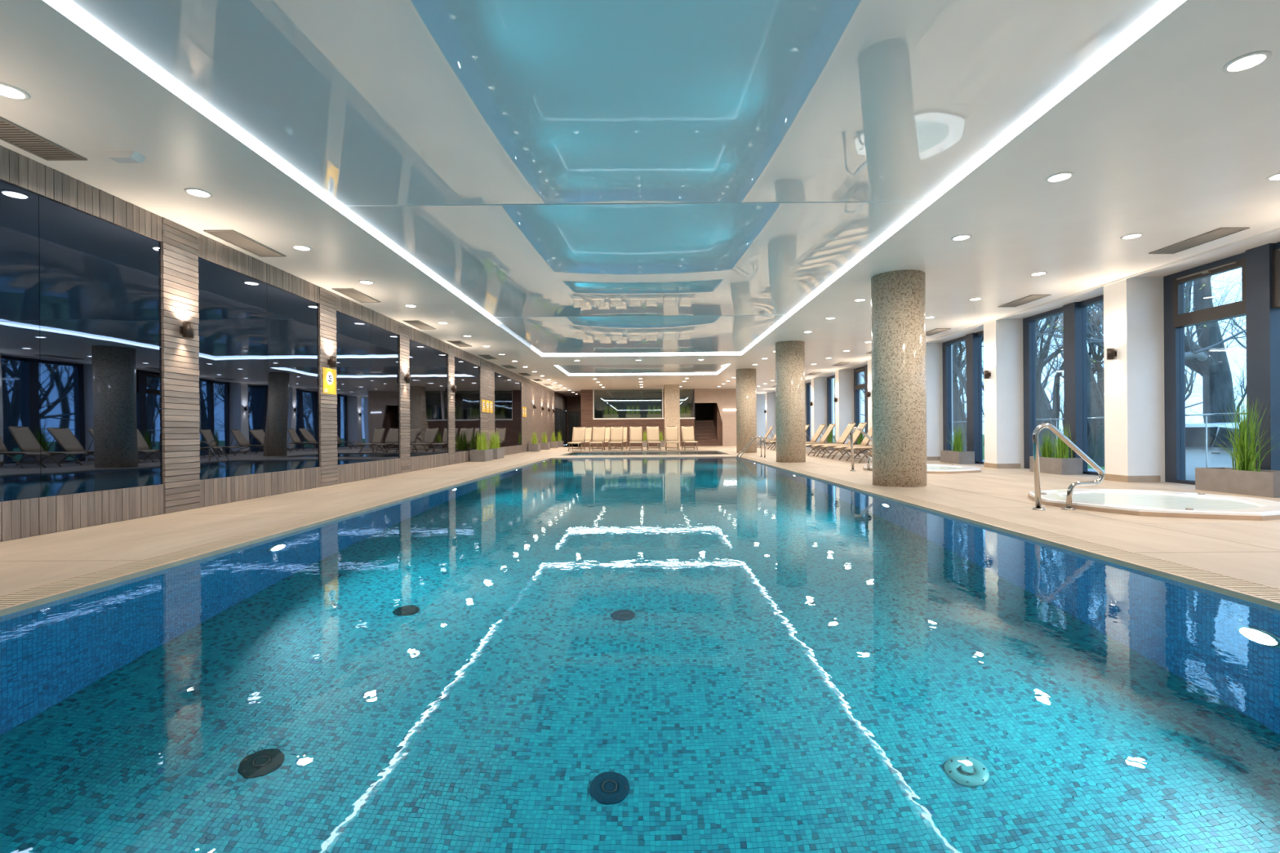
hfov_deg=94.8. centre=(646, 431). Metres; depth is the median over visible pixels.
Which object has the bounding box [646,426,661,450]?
sun lounger
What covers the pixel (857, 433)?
sun lounger
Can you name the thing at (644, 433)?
ornamental grass
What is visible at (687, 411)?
ornamental grass
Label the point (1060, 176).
recessed light
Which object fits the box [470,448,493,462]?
planter
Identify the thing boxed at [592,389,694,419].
window
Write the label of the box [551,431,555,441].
ornamental grass
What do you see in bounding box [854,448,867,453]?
planter
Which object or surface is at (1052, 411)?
bare tree
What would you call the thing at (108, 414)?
wall
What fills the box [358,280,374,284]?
recessed light
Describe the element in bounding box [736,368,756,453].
column
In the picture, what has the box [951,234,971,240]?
recessed light
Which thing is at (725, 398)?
wall
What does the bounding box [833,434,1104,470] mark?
ground
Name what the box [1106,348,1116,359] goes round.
wall sconce
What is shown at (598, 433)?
sun lounger
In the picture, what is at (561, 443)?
planter
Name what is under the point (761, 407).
wall
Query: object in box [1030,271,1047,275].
recessed light
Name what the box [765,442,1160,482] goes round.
baseboard
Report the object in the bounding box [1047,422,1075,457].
ornamental grass
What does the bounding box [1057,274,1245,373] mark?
bare tree
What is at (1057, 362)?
bare tree
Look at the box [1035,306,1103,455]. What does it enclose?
bare tree
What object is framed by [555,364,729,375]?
cove
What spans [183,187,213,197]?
recessed light
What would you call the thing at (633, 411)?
ornamental grass
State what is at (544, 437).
ornamental grass
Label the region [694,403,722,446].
staircase
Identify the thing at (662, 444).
planter
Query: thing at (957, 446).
ornamental grass
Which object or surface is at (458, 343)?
ceiling vent
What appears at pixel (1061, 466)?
planter
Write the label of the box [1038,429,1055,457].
ornamental grass
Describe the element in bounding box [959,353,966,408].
bare tree
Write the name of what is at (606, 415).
planter
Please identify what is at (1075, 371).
window
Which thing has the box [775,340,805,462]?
column
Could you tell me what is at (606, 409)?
ornamental grass
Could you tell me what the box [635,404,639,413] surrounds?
ornamental grass
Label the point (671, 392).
column
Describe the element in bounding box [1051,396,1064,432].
bare shrub
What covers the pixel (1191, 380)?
bare tree
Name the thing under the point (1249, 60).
recessed light
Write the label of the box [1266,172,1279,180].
recessed light
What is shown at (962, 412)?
bare tree
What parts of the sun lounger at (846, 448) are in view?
frame, leg, leg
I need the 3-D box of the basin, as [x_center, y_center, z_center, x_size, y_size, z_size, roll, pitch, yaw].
[-0.055,1.348,23.200,6.410,1.004,4.240,0,0,0]
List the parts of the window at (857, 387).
sash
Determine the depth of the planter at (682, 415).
33.26 m
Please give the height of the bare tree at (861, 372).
10.393 m
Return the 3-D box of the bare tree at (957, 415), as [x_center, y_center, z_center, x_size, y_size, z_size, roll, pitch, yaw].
[15.385,-5.469,30.439,8.290,13.788,8.550,0,0,12]
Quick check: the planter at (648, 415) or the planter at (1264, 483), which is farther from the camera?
the planter at (648, 415)
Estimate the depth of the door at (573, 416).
38.94 m
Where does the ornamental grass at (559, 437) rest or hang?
on the planter at (561, 443)
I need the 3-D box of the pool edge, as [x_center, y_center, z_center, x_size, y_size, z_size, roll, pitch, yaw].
[-0.052,1.748,9.750,6.410,1.804,19.340,0,0,0]
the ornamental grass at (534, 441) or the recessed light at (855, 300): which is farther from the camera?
the ornamental grass at (534, 441)
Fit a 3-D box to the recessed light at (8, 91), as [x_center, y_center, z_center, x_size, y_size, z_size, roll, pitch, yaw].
[-4.348,-2.312,4.000,0.224,0.010,0.224,0,0,0]
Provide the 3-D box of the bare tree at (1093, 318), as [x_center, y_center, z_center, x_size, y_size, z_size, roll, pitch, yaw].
[18.168,-4.427,24.615,8.501,11.513,5.006,0,0,-3]
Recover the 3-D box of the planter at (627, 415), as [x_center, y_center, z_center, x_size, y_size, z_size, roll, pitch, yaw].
[-0.756,-0.824,33.430,0.840,0.300,0.340,0,0,0]
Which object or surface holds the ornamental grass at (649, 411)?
on the planter at (648, 415)
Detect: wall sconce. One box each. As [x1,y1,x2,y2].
[179,321,194,338]
[327,356,336,368]
[404,374,410,382]
[451,385,456,392]
[983,370,991,378]
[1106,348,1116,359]
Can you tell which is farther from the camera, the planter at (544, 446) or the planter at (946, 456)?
the planter at (544, 446)
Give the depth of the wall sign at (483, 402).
18.79 m
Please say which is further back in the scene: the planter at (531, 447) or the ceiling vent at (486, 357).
the planter at (531, 447)
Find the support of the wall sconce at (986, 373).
attached to the wall at (1134, 306)
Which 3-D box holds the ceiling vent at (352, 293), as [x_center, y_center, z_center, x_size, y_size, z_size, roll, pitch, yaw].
[-4.917,-2.306,10.020,0.340,0.016,1.000,0,0,0]
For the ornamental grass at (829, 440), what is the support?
on the planter
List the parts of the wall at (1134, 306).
cornice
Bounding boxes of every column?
[663,384,679,448]
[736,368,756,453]
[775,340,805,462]
[871,269,927,487]
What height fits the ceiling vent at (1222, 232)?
0.016 m
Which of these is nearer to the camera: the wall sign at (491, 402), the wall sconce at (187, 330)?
the wall sconce at (187, 330)
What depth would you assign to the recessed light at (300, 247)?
7.42 m
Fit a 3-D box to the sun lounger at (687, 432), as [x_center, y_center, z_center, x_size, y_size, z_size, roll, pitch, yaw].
[1.940,0.303,26.652,0.596,1.088,1.734,0,0,-3]
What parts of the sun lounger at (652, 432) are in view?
frame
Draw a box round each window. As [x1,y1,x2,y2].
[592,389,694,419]
[805,382,810,447]
[826,374,835,443]
[853,364,867,444]
[942,330,984,464]
[1022,294,1103,475]
[1163,241,1279,484]
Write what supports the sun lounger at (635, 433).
on the floor
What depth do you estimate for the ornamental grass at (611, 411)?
33.41 m
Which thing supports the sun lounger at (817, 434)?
on the floor
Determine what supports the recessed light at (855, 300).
in the ceiling
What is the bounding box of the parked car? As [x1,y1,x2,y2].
[1185,422,1239,480]
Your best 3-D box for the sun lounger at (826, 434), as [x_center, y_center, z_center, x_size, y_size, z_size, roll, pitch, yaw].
[6.126,0.272,21.600,1.734,1.088,0.596,0,0,0]
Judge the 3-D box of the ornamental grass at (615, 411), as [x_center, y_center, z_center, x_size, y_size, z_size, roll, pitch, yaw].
[-1.750,-1.234,33.418,0.375,0.595,0.388,0,0,33]
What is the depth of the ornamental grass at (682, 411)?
33.40 m
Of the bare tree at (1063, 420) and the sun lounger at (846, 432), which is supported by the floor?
the sun lounger at (846, 432)
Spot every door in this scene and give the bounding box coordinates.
[554,407,567,444]
[568,411,581,444]
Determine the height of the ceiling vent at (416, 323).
0.016 m
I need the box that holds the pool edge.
[0,456,1279,616]
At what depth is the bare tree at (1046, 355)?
31.96 m
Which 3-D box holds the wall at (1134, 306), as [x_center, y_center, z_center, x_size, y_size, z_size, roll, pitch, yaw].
[7.940,-0.560,18.000,0.912,3.700,42.000,0,0,0]
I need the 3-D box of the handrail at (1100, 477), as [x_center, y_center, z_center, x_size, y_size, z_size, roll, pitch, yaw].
[4.406,0.366,6.150,0.750,0.908,0.122,0,0,0]
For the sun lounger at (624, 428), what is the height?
1.088 m
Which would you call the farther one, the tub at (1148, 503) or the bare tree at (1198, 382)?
the bare tree at (1198, 382)
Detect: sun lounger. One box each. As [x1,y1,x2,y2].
[567,426,586,451]
[577,426,591,448]
[588,426,605,451]
[596,426,610,448]
[608,426,623,450]
[614,426,627,448]
[629,426,643,450]
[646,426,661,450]
[664,426,679,450]
[680,426,698,450]
[756,434,776,446]
[756,440,776,448]
[763,426,773,446]
[765,440,776,449]
[768,424,810,450]
[805,422,860,456]
[805,423,836,453]
[805,424,827,451]
[810,422,871,457]
[821,426,871,458]
[833,445,871,461]
[844,447,871,462]
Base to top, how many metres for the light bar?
0.080 m
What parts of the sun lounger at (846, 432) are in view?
frame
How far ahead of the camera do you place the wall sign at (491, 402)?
19.69 m
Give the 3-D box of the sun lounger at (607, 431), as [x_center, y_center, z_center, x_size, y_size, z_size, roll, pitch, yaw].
[-2.118,0.333,29.254,0.596,1.088,1.734,0,0,0]
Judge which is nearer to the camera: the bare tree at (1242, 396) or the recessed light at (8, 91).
the recessed light at (8, 91)
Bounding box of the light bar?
[723,408,736,410]
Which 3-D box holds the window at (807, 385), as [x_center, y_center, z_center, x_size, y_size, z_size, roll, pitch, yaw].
[8.104,-0.811,28.275,0.220,3.200,2.970,0,0,0]
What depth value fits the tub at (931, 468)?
11.84 m
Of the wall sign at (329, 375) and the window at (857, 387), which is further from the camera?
the window at (857, 387)
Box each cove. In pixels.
[44,0,1185,356]
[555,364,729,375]
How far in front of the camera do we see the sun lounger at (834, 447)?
16.19 m
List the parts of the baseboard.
baseboard, baseboard, baseboard, baseboard, baseboard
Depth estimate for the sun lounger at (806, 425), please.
24.80 m
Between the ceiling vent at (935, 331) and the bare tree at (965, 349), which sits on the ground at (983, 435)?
the bare tree at (965, 349)
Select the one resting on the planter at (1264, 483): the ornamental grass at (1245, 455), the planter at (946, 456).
the ornamental grass at (1245, 455)
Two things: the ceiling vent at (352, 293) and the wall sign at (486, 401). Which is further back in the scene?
the wall sign at (486, 401)
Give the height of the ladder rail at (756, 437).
1.014 m
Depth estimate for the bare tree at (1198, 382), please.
56.04 m
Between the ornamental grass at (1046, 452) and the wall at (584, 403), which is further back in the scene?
the wall at (584, 403)
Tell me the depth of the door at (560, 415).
36.22 m
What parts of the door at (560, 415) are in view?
pane, pane, pane, post, pane, post, pane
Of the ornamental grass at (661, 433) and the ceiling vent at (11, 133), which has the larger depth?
the ornamental grass at (661, 433)
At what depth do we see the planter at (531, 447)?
25.70 m
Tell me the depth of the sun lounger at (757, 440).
28.32 m
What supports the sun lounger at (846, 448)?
on the floor
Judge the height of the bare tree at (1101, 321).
9.835 m
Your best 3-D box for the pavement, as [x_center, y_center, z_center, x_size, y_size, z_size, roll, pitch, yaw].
[11.990,1.345,40.000,7.040,0.030,140.000,0,0,0]
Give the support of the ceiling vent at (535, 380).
in the ceiling
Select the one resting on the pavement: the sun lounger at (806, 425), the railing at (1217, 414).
the railing at (1217, 414)
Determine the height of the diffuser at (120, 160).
0.006 m
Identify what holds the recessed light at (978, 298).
in the ceiling
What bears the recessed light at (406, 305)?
in the ceiling
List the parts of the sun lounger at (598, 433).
seat, frame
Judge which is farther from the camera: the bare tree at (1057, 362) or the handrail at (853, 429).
the bare tree at (1057, 362)
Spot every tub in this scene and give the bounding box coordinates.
[862,463,981,473]
[1027,488,1279,524]
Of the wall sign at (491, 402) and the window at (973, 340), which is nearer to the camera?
the window at (973, 340)
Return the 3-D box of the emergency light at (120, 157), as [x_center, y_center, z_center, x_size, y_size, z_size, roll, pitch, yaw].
[-4.357,-2.289,4.920,0.260,0.056,0.110,0,0,0]
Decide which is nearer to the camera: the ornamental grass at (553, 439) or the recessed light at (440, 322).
the recessed light at (440, 322)
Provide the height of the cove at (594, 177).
0.115 m
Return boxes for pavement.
[982,459,1104,471]
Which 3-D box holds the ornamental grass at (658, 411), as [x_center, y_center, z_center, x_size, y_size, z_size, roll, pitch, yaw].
[0.714,-1.259,33.437,0.448,0.607,0.383,0,0,-28]
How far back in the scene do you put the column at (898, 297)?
8.72 m
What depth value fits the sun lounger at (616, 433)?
27.03 m
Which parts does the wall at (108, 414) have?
mirror pane, mirror pane, mirror pane, mirror pane, mirror pane, mirror pane, mirror pane, mirror pane, mirror pane, mirror pane, mirror pane, mirror pane, mirror pane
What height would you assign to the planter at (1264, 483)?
0.300 m
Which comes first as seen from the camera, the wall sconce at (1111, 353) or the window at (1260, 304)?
the window at (1260, 304)
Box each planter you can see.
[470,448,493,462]
[487,448,503,459]
[528,443,540,451]
[538,442,550,449]
[548,441,558,448]
[555,440,564,447]
[603,413,618,417]
[625,413,640,417]
[642,440,648,447]
[646,413,662,417]
[657,440,664,447]
[680,413,690,417]
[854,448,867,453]
[940,450,974,464]
[1029,456,1082,475]
[1195,466,1279,497]
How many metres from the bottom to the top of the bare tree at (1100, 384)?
8.121 m
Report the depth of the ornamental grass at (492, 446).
18.82 m
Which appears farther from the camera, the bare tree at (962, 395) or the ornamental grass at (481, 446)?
the bare tree at (962, 395)
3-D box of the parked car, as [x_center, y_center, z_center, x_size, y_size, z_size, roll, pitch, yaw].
[11.205,0.586,10.600,1.780,1.500,4.400,0,0,0]
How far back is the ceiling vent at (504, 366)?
20.92 m
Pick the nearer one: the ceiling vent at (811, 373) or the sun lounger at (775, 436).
the ceiling vent at (811, 373)
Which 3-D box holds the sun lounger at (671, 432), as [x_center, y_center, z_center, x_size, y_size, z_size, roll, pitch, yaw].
[1.152,0.309,26.554,0.596,1.088,1.734,0,0,0]
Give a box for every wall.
[0,145,566,542]
[566,390,694,447]
[690,388,736,445]
[756,395,765,443]
[760,227,1279,523]
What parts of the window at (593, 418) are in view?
sill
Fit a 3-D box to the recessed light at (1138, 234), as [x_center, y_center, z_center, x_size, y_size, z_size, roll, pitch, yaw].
[5.952,-2.390,7.220,0.224,0.010,0.224,0,0,0]
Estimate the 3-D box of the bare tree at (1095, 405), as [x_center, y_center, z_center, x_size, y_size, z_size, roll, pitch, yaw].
[17.013,-7.026,20.208,10.173,16.919,10.492,0,0,-27]
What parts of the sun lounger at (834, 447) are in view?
frame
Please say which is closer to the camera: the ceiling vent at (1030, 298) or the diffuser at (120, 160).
the diffuser at (120, 160)
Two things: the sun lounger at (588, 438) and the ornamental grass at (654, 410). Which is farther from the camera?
the ornamental grass at (654, 410)
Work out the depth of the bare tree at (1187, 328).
23.93 m
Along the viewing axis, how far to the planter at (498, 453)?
18.75 m
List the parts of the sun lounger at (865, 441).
leg, seat, frame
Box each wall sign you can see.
[322,367,336,395]
[481,399,485,412]
[485,400,488,413]
[489,400,493,413]
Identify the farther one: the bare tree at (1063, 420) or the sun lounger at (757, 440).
the bare tree at (1063, 420)
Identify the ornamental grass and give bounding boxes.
[475,431,487,449]
[482,431,488,449]
[488,431,497,448]
[492,430,500,448]
[531,432,537,444]
[541,431,548,442]
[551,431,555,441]
[555,431,562,440]
[604,405,608,414]
[608,406,613,413]
[613,404,617,413]
[630,404,635,413]
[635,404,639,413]
[642,432,646,440]
[647,405,651,413]
[652,404,656,413]
[656,405,662,413]
[659,431,662,440]
[680,404,685,413]
[685,406,689,413]
[824,422,835,442]
[857,421,864,444]
[946,426,966,451]
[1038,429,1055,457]
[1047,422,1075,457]
[1205,395,1279,471]
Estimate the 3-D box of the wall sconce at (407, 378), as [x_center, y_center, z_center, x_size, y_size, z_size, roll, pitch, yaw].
[-5.145,-1.131,12.700,0.120,0.170,0.100,0,0,0]
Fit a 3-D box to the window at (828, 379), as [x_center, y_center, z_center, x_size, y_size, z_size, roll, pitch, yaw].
[8.104,-0.811,24.845,0.220,3.200,2.970,0,0,0]
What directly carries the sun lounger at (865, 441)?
on the floor
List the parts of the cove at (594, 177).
film panel, film panel, film panel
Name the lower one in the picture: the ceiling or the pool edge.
the pool edge
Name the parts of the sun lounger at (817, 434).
frame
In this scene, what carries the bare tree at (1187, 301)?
on the ground at (983, 435)
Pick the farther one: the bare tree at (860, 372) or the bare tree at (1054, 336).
the bare tree at (860, 372)
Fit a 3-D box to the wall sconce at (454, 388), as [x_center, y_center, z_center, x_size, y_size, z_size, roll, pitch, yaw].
[-5.145,-1.131,15.750,0.120,0.170,0.100,0,0,0]
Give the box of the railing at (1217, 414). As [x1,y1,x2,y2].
[952,412,1246,467]
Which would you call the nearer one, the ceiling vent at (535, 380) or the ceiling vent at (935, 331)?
the ceiling vent at (935, 331)
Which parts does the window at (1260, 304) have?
sill, opener arm, sash, sash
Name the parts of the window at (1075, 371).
sill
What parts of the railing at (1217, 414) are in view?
handrail, post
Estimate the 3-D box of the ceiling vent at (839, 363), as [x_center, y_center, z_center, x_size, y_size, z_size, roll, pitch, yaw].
[6.932,-2.395,21.030,0.340,0.016,1.000,0,0,0]
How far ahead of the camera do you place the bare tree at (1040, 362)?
24.84 m
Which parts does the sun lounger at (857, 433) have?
seat, frame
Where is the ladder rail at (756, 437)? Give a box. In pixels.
[736,435,766,458]
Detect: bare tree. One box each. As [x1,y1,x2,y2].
[832,372,864,422]
[860,372,864,409]
[952,336,983,378]
[952,341,966,451]
[952,341,982,396]
[955,336,983,438]
[956,342,983,404]
[957,349,983,390]
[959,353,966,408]
[982,305,1092,429]
[1035,275,1246,423]
[1035,276,1229,398]
[1035,302,1103,349]
[1035,305,1103,439]
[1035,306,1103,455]
[1035,315,1062,456]
[1035,316,1062,377]
[1036,305,1103,338]
[1036,313,1064,435]
[1040,380,1064,434]
[1048,306,1199,459]
[1057,271,1245,376]
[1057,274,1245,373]
[1086,311,1104,466]
[1185,328,1243,408]
[1185,382,1201,404]
[1186,351,1246,422]
[1212,279,1246,359]
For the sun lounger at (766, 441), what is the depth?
25.85 m
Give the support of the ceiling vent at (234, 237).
in the ceiling
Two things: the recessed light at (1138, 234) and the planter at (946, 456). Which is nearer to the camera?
the recessed light at (1138, 234)
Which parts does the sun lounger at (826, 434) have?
frame, frame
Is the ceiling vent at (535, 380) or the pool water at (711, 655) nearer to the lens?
the pool water at (711, 655)
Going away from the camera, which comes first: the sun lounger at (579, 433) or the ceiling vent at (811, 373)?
the ceiling vent at (811, 373)
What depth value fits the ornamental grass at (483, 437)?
17.82 m
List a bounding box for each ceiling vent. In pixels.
[0,116,87,160]
[203,229,286,257]
[331,288,380,302]
[402,320,435,329]
[448,340,471,346]
[478,355,497,359]
[500,364,515,368]
[518,373,531,375]
[531,378,542,381]
[807,372,821,374]
[832,362,849,365]
[925,328,951,335]
[997,294,1051,306]
[1148,226,1249,253]
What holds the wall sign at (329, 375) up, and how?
attached to the wall at (108, 414)
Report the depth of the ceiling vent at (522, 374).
23.73 m
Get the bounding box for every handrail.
[849,426,871,471]
[1031,422,1104,510]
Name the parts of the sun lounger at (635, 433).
frame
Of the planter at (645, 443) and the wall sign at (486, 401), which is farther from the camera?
the planter at (645, 443)
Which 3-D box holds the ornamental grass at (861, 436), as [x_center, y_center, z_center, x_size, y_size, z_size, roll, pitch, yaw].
[7.732,0.071,21.266,0.921,0.903,0.888,0,0,33]
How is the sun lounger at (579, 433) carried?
on the floor
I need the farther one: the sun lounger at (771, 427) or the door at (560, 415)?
the door at (560, 415)
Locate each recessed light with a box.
[0,81,30,100]
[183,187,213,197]
[291,244,311,250]
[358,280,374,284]
[404,304,417,306]
[437,321,448,324]
[853,298,866,301]
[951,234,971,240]
[968,297,982,300]
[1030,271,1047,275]
[1044,171,1074,182]
[1120,232,1143,239]
[1222,50,1271,72]
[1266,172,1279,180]
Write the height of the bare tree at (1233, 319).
10.741 m
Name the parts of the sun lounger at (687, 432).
frame, seat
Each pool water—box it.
[0,457,1279,852]
[563,451,724,455]
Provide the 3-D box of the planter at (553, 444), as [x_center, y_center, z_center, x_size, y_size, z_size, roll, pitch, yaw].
[-4.935,0.717,31.250,0.440,0.340,0.500,0,0,0]
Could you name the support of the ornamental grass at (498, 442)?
on the planter at (498, 453)
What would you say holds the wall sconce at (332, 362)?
attached to the wall at (108, 414)
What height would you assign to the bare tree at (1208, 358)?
10.376 m
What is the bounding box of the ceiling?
[0,0,1279,396]
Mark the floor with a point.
(1239, 555)
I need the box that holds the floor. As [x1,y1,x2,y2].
[0,443,1279,608]
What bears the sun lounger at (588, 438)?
on the floor
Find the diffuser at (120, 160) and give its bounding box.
[109,157,140,163]
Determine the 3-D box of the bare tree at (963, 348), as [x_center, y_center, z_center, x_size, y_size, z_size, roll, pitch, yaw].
[16.182,-4.770,31.377,7.664,12.359,7.431,0,0,43]
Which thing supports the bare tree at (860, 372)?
on the ground at (983, 435)
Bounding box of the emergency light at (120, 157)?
[103,151,146,163]
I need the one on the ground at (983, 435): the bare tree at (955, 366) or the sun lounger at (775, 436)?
the bare tree at (955, 366)
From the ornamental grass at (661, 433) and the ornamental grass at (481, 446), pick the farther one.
the ornamental grass at (661, 433)

